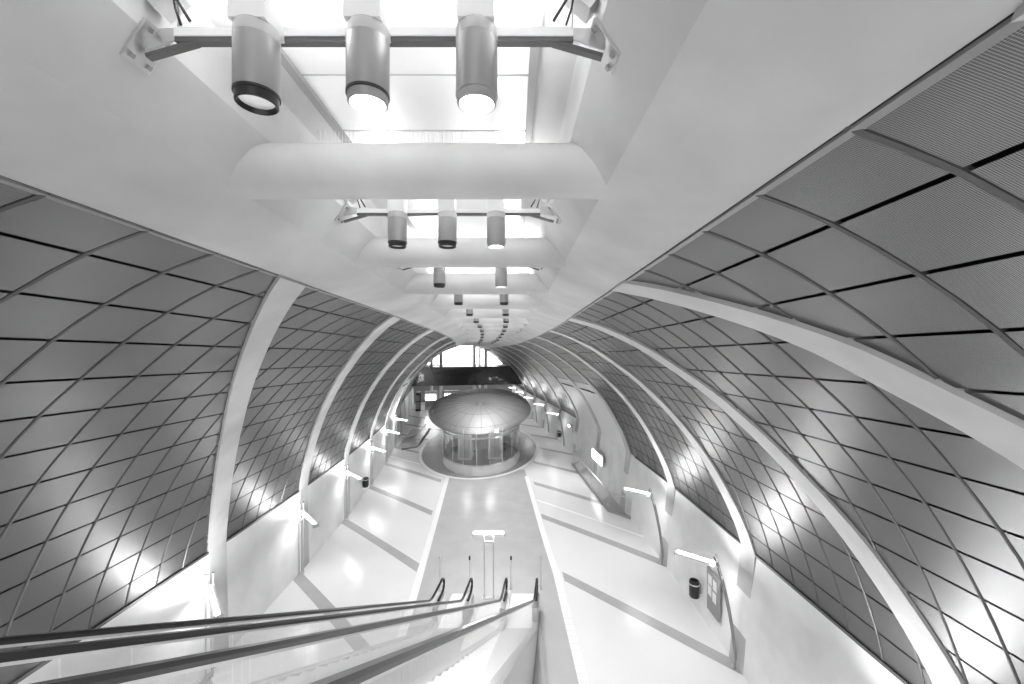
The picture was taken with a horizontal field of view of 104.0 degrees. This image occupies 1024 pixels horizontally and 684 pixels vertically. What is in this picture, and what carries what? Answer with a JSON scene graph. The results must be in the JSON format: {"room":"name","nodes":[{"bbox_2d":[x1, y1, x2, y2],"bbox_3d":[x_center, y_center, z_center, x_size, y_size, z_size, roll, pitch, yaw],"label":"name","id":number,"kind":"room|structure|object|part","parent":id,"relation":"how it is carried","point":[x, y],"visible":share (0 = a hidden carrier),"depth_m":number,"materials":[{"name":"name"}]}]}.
{"room":"metro station","nodes":[
{"label":"metro station","id":0,"kind":"room"},
{"bbox_2d":[0,182,456,683],"bbox_3d":[-7.585,3.565,27.290,7.602,9.471,65.466,0,0,-6],"label":"wall","id":1,"kind":"structure","parent":0,"point":[169,409],"depth_m":6.61,"materials":[{"name":"grey metal"}]},
{"bbox_3d":[-7.918,5.389,11.470,0.643,0.599,31.940,0,0,-2],"label":"edge rail","id":2,"kind":"part","parent":1,"relation":"part of","materials":[{"name":"grey metal"}]},
{"bbox_2d":[362,477,368,487],"bbox_3d":[-7.879,7.550,21.532,0.318,0.500,0.318,0,0,45],"label":"litter bin","id":3,"kind":"object","parent":1,"relation":"attached to","point":[365,482],"visible":0.91,"depth_m":21.41,"materials":[{"name":"black metal"}]},
{"bbox_2d":[425,364,505,366],"bbox_3d":[-5.950,3.250,52.393,14.200,0.300,7.400,0,0,-10],"label":"trim","id":4,"kind":"structure","parent":1,"relation":"attached to","point":[427,365],"depth_m":52.76,"materials":[{"name":"metal"}]},
{"bbox_2d":[414,384,513,402],"bbox_3d":[-6.631,6.650,56.183,15.500,3.300,0.300,0,0,-10],"label":"wall","id":5,"kind":"structure","parent":0,"point":[422,389],"depth_m":55.73,"materials":[{"name":"grey paint"}]},
{"bbox_2d":[428,346,501,363],"bbox_3d":[-6.593,2.250,55.971,15.500,5.500,0.230,0,0,-10],"label":"window","id":6,"kind":"structure","parent":5,"relation":"in","point":[460,354],"depth_m":55.97,"materials":[{"name":"white glass"}]},
{"bbox_2d":[199,402,748,683],"bbox_3d":[-3.804,8.294,33.582,19.843,0.012,83.271,0,0,-6],"label":"floor","id":7,"kind":"structure","parent":0,"point":[610,613],"depth_m":14.40,"materials":[{"name":"tile"}]},
{"bbox_2d":[204,572,223,679],"bbox_3d":[-7.044,7.027,9.434,0.200,2.545,1.610,0,0,-43],"label":"lamp post","id":8,"kind":"object","parent":7,"relation":"on","point":[210,592],"visible":0.83,"depth_m":9.78,"materials":[{"name":"silver metal"}]},
{"bbox_3d":[-7.525,8.292,9.950,0.150,0.016,0.200,0,0,-43],"label":"foot plate","id":9,"kind":"part","parent":8,"relation":"part of","materials":[{"name":"silver metal"}]},
{"bbox_2d":[0,578,473,683],"bbox_3d":[-2.654,3.908,5.065,1.040,8.935,16.398,0,0,7],"label":"escalator","id":10,"kind":"object","parent":7,"relation":"on","point":[412,671],"visible":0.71,"depth_m":4.95,"materials":[{"name":"grey metal"}]},
{"bbox_3d":[-3.131,3.591,4.766,0.070,8.303,15.662,0,0,7],"label":"handrail","id":11,"kind":"part","parent":10,"relation":"part of","materials":[{"name":"black rubber"}]},
{"bbox_3d":[-1.723,8.279,12.225,0.699,0.012,1.956,0,0,7],"label":"landing plate","id":12,"kind":"part","parent":10,"relation":"part of","materials":[{"name":"grey metal"}]},
{"bbox_2d":[30,578,539,683],"bbox_3d":[-0.657,3.908,5.065,1.115,8.935,16.407,0,0,7],"label":"escalator","id":13,"kind":"object","parent":7,"relation":"on","point":[506,655],"visible":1,"depth_m":3.79,"materials":[{"name":"grey metal"}]},
{"bbox_3d":[-0.221,3.591,4.766,0.070,8.303,15.662,0,0,7],"label":"handrail","id":14,"kind":"part","parent":13,"relation":"part of","materials":[{"name":"black rubber"}]},
{"bbox_3d":[0.274,8.279,12.225,0.773,0.012,1.966,0,0,7],"label":"landing plate","id":15,"kind":"part","parent":13,"relation":"part of","materials":[{"name":"grey metal"}]},
{"bbox_3d":[0.462,6.939,10.015,0.001,1.484,1.188,0,0,7],"label":"glass pane","id":16,"kind":"part","parent":13,"relation":"part of","materials":[{"name":"clear glass"}]},
{"bbox_3d":[0.639,7.519,11.380,0.001,1.181,1.541,0,0,7],"label":"glass pane","id":17,"kind":"part","parent":13,"relation":"part of","materials":[{"name":"clear glass"}]},
{"bbox_2d":[298,501,318,574],"bbox_3d":[-7.075,7.027,13.867,0.200,2.545,1.610,0,0,-45],"label":"lamp post","id":18,"kind":"object","parent":7,"relation":"on","point":[303,513],"visible":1,"depth_m":14.31,"materials":[{"name":"silver metal"}]},
{"bbox_2d":[344,464,362,519],"bbox_3d":[-7.247,7.027,18.246,1.610,2.545,0.200,0,0,44],"label":"lamp post","id":19,"kind":"object","parent":7,"relation":"on","point":[347,472],"visible":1,"depth_m":18.68,"materials":[{"name":"silver metal"}]},
{"bbox_2d":[370,441,386,486],"bbox_3d":[-7.569,7.027,22.617,1.610,2.545,0.200,0,0,42],"label":"lamp post","id":20,"kind":"object","parent":7,"relation":"on","point":[372,447],"visible":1,"depth_m":23.02,"materials":[{"name":"silver metal"}]},
{"bbox_2d":[385,426,400,462],"bbox_3d":[-8.039,7.027,26.975,1.610,2.545,0.200,0,0,40],"label":"lamp post","id":21,"kind":"object","parent":7,"relation":"on","point":[387,430],"visible":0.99,"depth_m":27.47,"materials":[{"name":"silver metal"}]},
{"bbox_2d":[395,414,408,446],"bbox_3d":[-8.657,7.027,31.314,1.610,2.545,0.200,0,0,38],"label":"lamp post","id":22,"kind":"object","parent":7,"relation":"on","point":[396,418],"visible":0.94,"depth_m":31.71,"materials":[{"name":"silver metal"}]},
{"bbox_2d":[401,419,430,449],"bbox_3d":[-7.988,7.817,34.352,1.096,0.965,7.301,0,0,0],"label":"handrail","id":23,"kind":"object","parent":7,"relation":"on","point":[428,430],"visible":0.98,"depth_m":32.13,"materials":[{"name":"grey metal"}]},
{"bbox_3d":[-8.000,8.240,31.125,1.250,0.120,0.120,0,0,-37],"label":"rail","id":24,"kind":"part","parent":23,"relation":"part of","materials":[{"name":"grey metal"}]},
{"bbox_3d":[-7.650,8.240,34.750,0.120,0.120,6.507,0,0,-3],"label":"rail","id":25,"kind":"part","parent":23,"relation":"part of","materials":[{"name":"grey paint"}]},
{"bbox_2d":[416,392,420,411],"bbox_3d":[-11.271,7.150,48.074,0.600,2.300,0.620,0,0,-10],"label":"kiosk","id":26,"kind":"object","parent":7,"relation":"on","point":[418,394],"visible":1,"depth_m":47.78,"materials":[{"name":"black glass"}]},
{"bbox_2d":[425,391,436,409],"bbox_3d":[-9.971,7.175,49.324,1.500,2.250,0.620,0,0,-10],"label":"kiosk","id":27,"kind":"object","parent":7,"relation":"on","point":[430,396],"visible":0.81,"depth_m":49.00,"materials":[{"name":"white paint"}]},
{"bbox_3d":[-9.973,7.625,49.024,1.125,0.787,0.030,0,0,-10],"label":"panel","id":28,"kind":"part","parent":27,"relation":"part of","materials":[{"name":"grey paint"}]},
{"bbox_3d":[-9.973,6.770,49.024,1.200,0.675,0.030,0,0,-10],"label":"sign panel","id":29,"kind":"part","parent":27,"relation":"part of","materials":[{"name":"white"}]},
{"bbox_2d":[430,360,432,390],"bbox_3d":[-10.415,3.900,51.794,0.400,8.800,0.400,0,0,0],"label":"column","id":30,"kind":"structure","parent":7,"relation":"on","point":[431,362],"depth_m":51.63,"materials":[{"name":"grey metal"}]},
{"bbox_2d":[438,556,441,589],"bbox_3d":[-2.425,7.750,13.450,0.120,1.100,0.120,0,0,0],"label":"post","id":31,"kind":"object","parent":7,"relation":"on","point":[440,588],"visible":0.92,"depth_m":13.43,"materials":[{"name":"silver metal"}]},
{"bbox_2d":[439,353,442,398],"bbox_3d":[-9.057,3.900,51.022,0.400,8.800,0.400,0,0,0],"label":"column","id":32,"kind":"structure","parent":7,"relation":"on","point":[441,354],"depth_m":50.85,"materials":[{"name":"grey metal"}]},
{"bbox_2d":[443,390,458,396],"bbox_3d":[-7.776,7.250,51.242,2.000,2.100,0.620,0,0,-10],"label":"kiosk","id":33,"kind":"object","parent":7,"relation":"on","point":[445,392],"visible":0.19,"depth_m":50.91,"materials":[{"name":"grey paint"}]},
{"bbox_2d":[468,556,470,589],"bbox_3d":[-1.425,7.750,13.450,0.120,1.100,0.120,0,0,0],"label":"post","id":34,"kind":"object","parent":7,"relation":"on","point":[469,556],"visible":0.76,"depth_m":13.43,"materials":[{"name":"silver metal"}]},
{"bbox_2d":[473,346,475,388],"bbox_3d":[-4.874,3.900,51.774,0.400,8.800,0.400,0,0,0],"label":"column","id":35,"kind":"structure","parent":7,"relation":"on","point":[474,347],"depth_m":51.60,"materials":[{"name":"grey metal"}]},
{"bbox_2d":[428,388,530,475],"bbox_3d":[-2.375,6.146,29.845,7.550,4.309,10.370,0,0,0],"label":"pavilion","id":36,"kind":"object","parent":7,"relation":"on","point":[479,417],"visible":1,"depth_m":27.93,"materials":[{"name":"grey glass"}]},
{"bbox_3d":[-3.300,7.050,27.940,0.665,2.100,0.020,0,0,0],"label":"car door","id":37,"kind":"part","parent":36,"relation":"part of","materials":[{"name":"clear glass"}]},
{"bbox_3d":[-2.200,7.050,30.640,1.750,2.100,0.020,0,0,0],"label":"car door","id":38,"kind":"part","parent":36,"relation":"part of","materials":[{"name":"glass"}]},
{"bbox_3d":[-2.200,7.675,29.250,5.580,0.060,9.180,0,0,0],"label":"band rail","id":39,"kind":"part","parent":36,"relation":"part of","materials":[{"name":"silver metal"}]},
{"bbox_3d":[-2.200,6.000,29.250,5.510,0.100,9.110,0,0,0],"label":"head rail","id":40,"kind":"part","parent":36,"relation":"part of","materials":[{"name":"silver metal"}]},
{"bbox_3d":[-1.200,7.050,28.140,0.665,2.100,0.020,0,0,0],"label":"car door","id":41,"kind":"part","parent":36,"relation":"part of","materials":[{"name":"clear glass"}]},
{"bbox_2d":[479,348,480,387],"bbox_3d":[-4.224,3.900,52.399,0.240,8.800,0.240,0,0,0],"label":"column","id":42,"kind":"structure","parent":7,"relation":"on","point":[479,348],"depth_m":52.31,"materials":[{"name":"white metal"}]},
{"bbox_2d":[484,349,486,387],"bbox_3d":[-3.403,3.900,51.784,0.400,8.800,0.400,0,0,0],"label":"column","id":43,"kind":"structure","parent":7,"relation":"on","point":[485,351],"depth_m":51.62,"materials":[{"name":"grey metal"}]},
{"bbox_2d":[472,531,504,599],"bbox_3d":[-0.750,7.221,12.950,1.070,2.159,0.200,0,0,0],"label":"lamp post","id":44,"kind":"object","parent":7,"relation":"on","point":[474,533],"visible":1,"depth_m":12.94,"materials":[{"name":"silver metal"}]},
{"bbox_3d":[-0.750,8.292,12.950,0.450,0.016,0.150,0,0,0],"label":"foot plate","id":45,"kind":"part","parent":44,"relation":"part of","materials":[{"name":"silver metal"}]},
{"bbox_2d":[509,556,512,589],"bbox_3d":[-0.035,7.750,13.450,0.120,1.100,0.120,0,0,0],"label":"post","id":46,"kind":"object","parent":7,"relation":"on","point":[510,588],"visible":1,"depth_m":13.44,"materials":[{"name":"silver metal"}]},
{"bbox_2d":[523,397,536,422],"bbox_3d":[1.933,6.947,41.490,1.580,2.706,0.200,0,0,28],"label":"lamp post","id":47,"kind":"object","parent":7,"relation":"on","point":[523,397],"visible":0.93,"depth_m":41.30,"materials":[{"name":"white metal"}]},
{"bbox_2d":[539,556,542,589],"bbox_3d":[0.975,7.750,13.450,0.120,1.100,0.120,0,0,0],"label":"post","id":48,"kind":"object","parent":7,"relation":"on","point":[540,588],"visible":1,"depth_m":13.44,"materials":[{"name":"silver metal"}]},
{"bbox_2d":[533,403,548,432],"bbox_3d":[2.747,6.947,36.963,1.580,2.706,0.200,0,0,28],"label":"lamp post","id":49,"kind":"object","parent":7,"relation":"on","point":[543,404],"visible":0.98,"depth_m":36.76,"materials":[{"name":"white metal"}]},
{"bbox_2d":[546,413,563,445],"bbox_3d":[3.543,6.947,32.259,1.580,2.706,0.200,0,0,29],"label":"lamp post","id":50,"kind":"object","parent":7,"relation":"on","point":[558,414],"visible":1,"depth_m":32.04,"materials":[{"name":"white metal"}]},
{"bbox_2d":[572,447,632,519],"bbox_3d":[4.864,7.817,23.397,1.260,0.965,9.746,0,0,-3],"label":"glass balustrade","id":51,"kind":"object","parent":7,"relation":"on","point":[604,504],"visible":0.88,"depth_m":21.29,"materials":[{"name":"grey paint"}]},
{"bbox_3d":[4.425,7.350,23.350,0.690,0.030,7.504,0,0,0],"label":"rail","id":52,"kind":"part","parent":51,"relation":"part of","materials":[{"name":"silver metal"}]},
{"bbox_3d":[4.425,8.240,23.350,0.120,0.120,7.528,0,0,-5],"label":"rail","id":53,"kind":"part","parent":51,"relation":"part of","materials":[{"name":"grey paint"}]},
{"bbox_3d":[5.225,8.240,19.100,0.120,0.120,1.379,0,0,-44],"label":"rail","id":54,"kind":"part","parent":51,"relation":"part of","materials":[{"name":"grey paint"}]},
{"bbox_2d":[623,487,663,564],"bbox_3d":[5.088,6.947,15.388,1.580,2.706,0.200,0,0,36],"label":"lamp post","id":55,"kind":"object","parent":7,"relation":"on","point":[650,494],"visible":0.99,"depth_m":15.15,"materials":[{"name":"white metal"}]},
{"bbox_2d":[674,548,738,670],"bbox_3d":[5.156,6.947,10.625,1.580,2.706,0.200,0,0,38],"label":"lamp post","id":56,"kind":"object","parent":7,"relation":"on","point":[715,563],"visible":0.99,"depth_m":10.38,"materials":[{"name":"white metal"}]},
{"bbox_2d":[0,0,1023,348],"bbox_3d":[-2.527,-0.523,25.608,6.521,3.068,60.717,0,0,-6],"label":"ceiling","id":57,"kind":"structure","parent":0,"point":[705,106],"depth_m":2.50,"materials":[{"name":"paint"}]},
{"bbox_3d":[-4.688,-0.035,25.433,2.186,2.091,59.948,0,0,-6],"label":"edge trim","id":58,"kind":"part","parent":57,"relation":"part of","materials":[{"name":"grey paint"}]},
{"bbox_2d":[119,0,620,75],"bbox_3d":[-0.675,-1.581,1.975,2.397,0.433,0.150,0,0,0],"label":"bar","id":59,"kind":"object","parent":57,"relation":"attached to","point":[148,44],"visible":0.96,"depth_m":1.96,"materials":[{"name":"grey metal"}]},
{"bbox_3d":[-1.804,-1.456,1.975,0.138,0.182,0.150,0,0,0],"label":"wall plate","id":60,"kind":"part","parent":59,"relation":"part of","materials":[{"name":"silver metal"}]},
{"bbox_2d":[227,0,284,115],"bbox_3d":[-1.195,-1.379,1.875,0.197,0.542,0.197,0,0,0],"label":"ceiling spotlight","id":61,"kind":"object","parent":59,"relation":"attached to","point":[258,26],"visible":1,"depth_m":1.80,"materials":[{"name":"metal"},{"name":"black rubber"},{"name":"luminous glass"}]},
{"bbox_2d":[343,0,390,115],"bbox_3d":[-0.675,-1.379,1.875,0.197,0.542,0.197,0,0,0],"label":"ceiling spotlight","id":62,"kind":"object","parent":59,"relation":"attached to","point":[368,22],"visible":1,"depth_m":1.79,"materials":[{"name":"metal"},{"name":"black rubber"},{"name":"luminous glass"}]},
{"bbox_2d":[456,0,497,115],"bbox_3d":[-0.165,-1.379,1.875,0.197,0.542,0.197,0,0,0],"label":"ceiling spotlight","id":63,"kind":"object","parent":59,"relation":"attached to","point":[476,29],"visible":1,"depth_m":1.79,"materials":[{"name":"brushed steel"},{"name":"white painted metal"},{"name":"glowing lamp glass"}]},
{"bbox_3d":[0.454,-1.456,1.975,0.138,0.182,0.150,0,0,0],"label":"wall plate","id":64,"kind":"part","parent":59,"relation":"part of","materials":[{"name":"silver metal"}]},
{"bbox_3d":[-0.675,-1.892,2.458,1.600,0.056,0.655,0,0,0],"label":"roof panel","id":65,"kind":"part","parent":57,"relation":"part of","materials":[{"name":"white paint"}]},
{"bbox_3d":[-2.135,-1.079,22.902,3.561,1.947,54.002,0,0,-5],"label":"roof panel rail","id":66,"kind":"part","parent":57,"relation":"part of","materials":[{"name":"grey paint"}]},
{"bbox_3d":[-0.675,-1.865,3.138,1.600,0.056,0.655,0,0,0],"label":"roof panel","id":67,"kind":"part","parent":57,"relation":"part of","materials":[{"name":"white paint"}]},
{"bbox_3d":[-0.675,-1.838,3.817,1.600,0.056,0.655,0,0,0],"label":"roof panel","id":68,"kind":"part","parent":57,"relation":"part of","materials":[{"name":"white paint"}]},
{"bbox_2d":[335,199,560,224],"bbox_3d":[-0.675,-1.475,4.275,2.397,0.405,0.150,0,0,0],"label":"bar","id":69,"kind":"object","parent":57,"relation":"attached to","point":[347,210],"visible":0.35,"depth_m":4.25,"materials":[{"name":"grey metal"}]},
{"bbox_3d":[-1.804,-1.364,4.275,0.138,0.182,0.150,0,0,0],"label":"wall plate","id":70,"kind":"part","parent":69,"relation":"part of","materials":[{"name":"silver metal"}]},
{"bbox_2d":[387,199,406,248],"bbox_3d":[-1.195,-1.259,4.175,0.197,0.542,0.197,0,0,0],"label":"ceiling spotlight","id":71,"kind":"object","parent":69,"relation":"attached to","point":[396,208],"visible":1,"depth_m":4.09,"materials":[{"name":"black metal"}]},
{"bbox_2d":[438,199,456,248],"bbox_3d":[-0.675,-1.259,4.175,0.197,0.542,0.197,0,0,0],"label":"ceiling spotlight","id":72,"kind":"object","parent":69,"relation":"attached to","point":[447,216],"visible":1,"depth_m":4.09,"materials":[{"name":"black metal"}]},
{"bbox_2d":[487,199,505,248],"bbox_3d":[-0.165,-1.259,4.175,0.197,0.542,0.197,0,0,0],"label":"ceiling spotlight","id":73,"kind":"object","parent":69,"relation":"attached to","point":[496,217],"visible":0.99,"depth_m":4.09,"materials":[{"name":"grey metal"}]},
{"bbox_3d":[0.454,-1.364,4.275,0.138,0.182,0.150,0,0,0],"label":"wall plate","id":74,"kind":"part","parent":69,"relation":"part of","materials":[{"name":"silver metal"}]},
{"bbox_3d":[-0.675,-1.758,5.857,1.600,0.055,0.655,0,0,0],"label":"roof panel","id":75,"kind":"part","parent":57,"relation":"part of","materials":[{"name":"white paint"}]},
{"bbox_3d":[-0.675,-1.784,5.178,1.600,0.056,0.655,0,0,0],"label":"roof panel","id":76,"kind":"part","parent":57,"relation":"part of","materials":[{"name":"white paint"}]},
{"bbox_3d":[-0.675,-1.733,6.537,1.600,0.053,0.655,0,0,0],"label":"roof panel","id":77,"kind":"part","parent":57,"relation":"part of","materials":[{"name":"white paint"}]},
{"bbox_2d":[397,268,543,270],"bbox_3d":[-0.675,-1.377,6.575,2.397,0.402,0.150,0,0,0],"label":"bar","id":78,"kind":"object","parent":57,"relation":"attached to","point":[397,268],"visible":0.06,"depth_m":6.56,"materials":[{"name":"grey metal"}]},
{"bbox_2d":[433,268,445,287],"bbox_3d":[-1.175,-1.159,6.475,0.197,0.542,0.197,0,0,0],"label":"ceiling spotlight","id":79,"kind":"object","parent":78,"relation":"attached to","point":[439,274],"visible":0.71,"depth_m":6.40,"materials":[{"name":"black"}]},
{"bbox_2d":[495,268,506,287],"bbox_3d":[-0.175,-1.159,6.475,0.197,0.542,0.197,0,0,0],"label":"ceiling spotlight","id":80,"kind":"object","parent":78,"relation":"attached to","point":[500,273],"visible":0.74,"depth_m":6.39,"materials":[{"name":"grey metal"}]},
{"bbox_3d":[-0.675,-1.661,8.578,1.600,0.055,0.655,0,0,0],"label":"roof panel","id":81,"kind":"part","parent":57,"relation":"part of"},
{"bbox_3d":[-0.675,-1.633,9.258,1.600,0.060,0.655,0,0,0],"label":"roof panel","id":82,"kind":"part","parent":57,"relation":"part of","materials":[{"name":"white paint"}]},
{"bbox_3d":[-0.378,-0.035,25.817,2.204,2.091,60.717,0,0,-6],"label":"edge trim","id":83,"kind":"part","parent":57,"relation":"part of","materials":[{"name":"grey"}]},
{"bbox_3d":[-0.675,-1.302,8.875,2.397,0.402,0.150,0,0,0],"label":"bar","id":84,"kind":"object","parent":57,"relation":"attached to","visible":0},
{"bbox_2d":[454,294,462,304],"bbox_3d":[-1.175,-1.084,8.775,0.197,0.542,0.197,0,0,0],"label":"ceiling spotlight","id":85,"kind":"object","parent":84,"relation":"attached to","point":[458,298],"visible":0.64,"depth_m":8.69,"materials":[{"name":"black"}]},
{"bbox_2d":[500,294,507,304],"bbox_3d":[-0.175,-1.084,8.775,0.197,0.542,0.197,0,0,0],"label":"ceiling spotlight","id":86,"kind":"object","parent":84,"relation":"attached to","point":[503,297],"visible":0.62,"depth_m":8.69,"materials":[{"name":"black"}]},
{"bbox_3d":[-0.675,-1.093,11.175,2.397,0.182,0.153,0,0,0],"label":"bar","id":87,"kind":"object","parent":57,"relation":"attached to","visible":0},
{"bbox_2d":[466,309,472,315],"bbox_3d":[-1.175,-0.994,11.075,0.197,0.542,0.197,0,0,0],"label":"ceiling spotlight","id":88,"kind":"object","parent":87,"relation":"attached to","point":[469,312],"visible":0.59,"depth_m":10.99,"materials":[{"name":"black metal"}]},
{"bbox_2d":[502,309,508,315],"bbox_3d":[-0.175,-0.994,11.075,0.197,0.542,0.197,0,0,0],"label":"ceiling spotlight","id":89,"kind":"object","parent":87,"relation":"attached to","point":[505,312],"visible":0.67,"depth_m":10.99,"materials":[{"name":"black metal"}]},
{"bbox_3d":[-0.698,-1.012,13.475,2.397,0.182,0.192,0,0,0],"label":"bar","id":90,"kind":"object","parent":57,"relation":"attached to","visible":0},
{"bbox_2d":[473,318,478,322],"bbox_3d":[-1.196,-0.909,13.366,0.197,0.542,0.197,0,0,0],"label":"ceiling spotlight","id":91,"kind":"object","parent":90,"relation":"attached to","point":[475,320],"visible":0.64,"depth_m":13.28,"materials":[{"name":"black metal"}]},
{"bbox_2d":[503,318,508,322],"bbox_3d":[-0.196,-0.909,13.384,0.197,0.542,0.197,0,0,0],"label":"ceiling spotlight","id":92,"kind":"object","parent":90,"relation":"attached to","point":[505,320],"visible":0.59,"depth_m":13.30,"materials":[{"name":"black metal"}]},
{"bbox_2d":[482,4,1023,683],"bbox_3d":[2.352,3.565,25.761,7.584,9.471,62.227,0,0,-6],"label":"wall","id":93,"kind":"structure","parent":0,"point":[819,394],"depth_m":4.60,"materials":[{"name":"grey metal"}]},
{"bbox_2d":[412,366,521,385],"bbox_3d":[-5.391,4.075,48.430,13.300,2.250,0.600,0,0,-10],"label":"fascia","id":94,"kind":"object","parent":93,"relation":"attached to","point":[443,375],"visible":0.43,"depth_m":48.13,"materials":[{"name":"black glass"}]},
{"bbox_3d":[2.591,5.851,42.972,0.191,0.446,27.968,0,0,-10],"label":"edge rail","id":95,"kind":"part","parent":93,"relation":"part of","materials":[{"name":"grey metal"}]},
{"bbox_2d":[557,430,561,436],"bbox_3d":[3.890,7.550,32.886,0.318,0.500,0.318,0,0,45],"label":"litter bin","id":96,"kind":"object","parent":93,"relation":"attached to","point":[559,433],"visible":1,"depth_m":32.77,"materials":[{"name":"black metal"}]},
{"bbox_2d":[592,448,603,466],"bbox_3d":[5.093,6.850,23.809,0.130,0.620,1.900,0,0,-5],"label":"sign","id":97,"kind":"object","parent":93,"relation":"attached to","point":[599,458],"visible":1,"depth_m":23.52,"materials":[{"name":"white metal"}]},
{"bbox_2d":[689,578,700,598],"bbox_3d":[5.590,7.550,12.256,0.318,0.500,0.318,0,0,-45],"label":"litter bin","id":98,"kind":"object","parent":93,"relation":"attached to","point":[694,584],"visible":1,"depth_m":12.15,"materials":[{"name":"black metal"}]},
{"bbox_2d":[707,566,719,622],"bbox_3d":[5.718,7.150,11.367,0.073,1.200,0.650,0,0,0],"label":"notice board","id":99,"kind":"object","parent":93,"relation":"attached to","point":[713,581],"visible":0.99,"depth_m":11.28,"materials":[{"name":"grey paint"}]},
{"bbox_3d":[6.050,5.294,7.268,0.216,0.407,23.537,0,0,-1],"label":"edge rail","id":100,"kind":"part","parent":93,"relation":"part of","materials":[{"name":"grey metal"}]}
]}

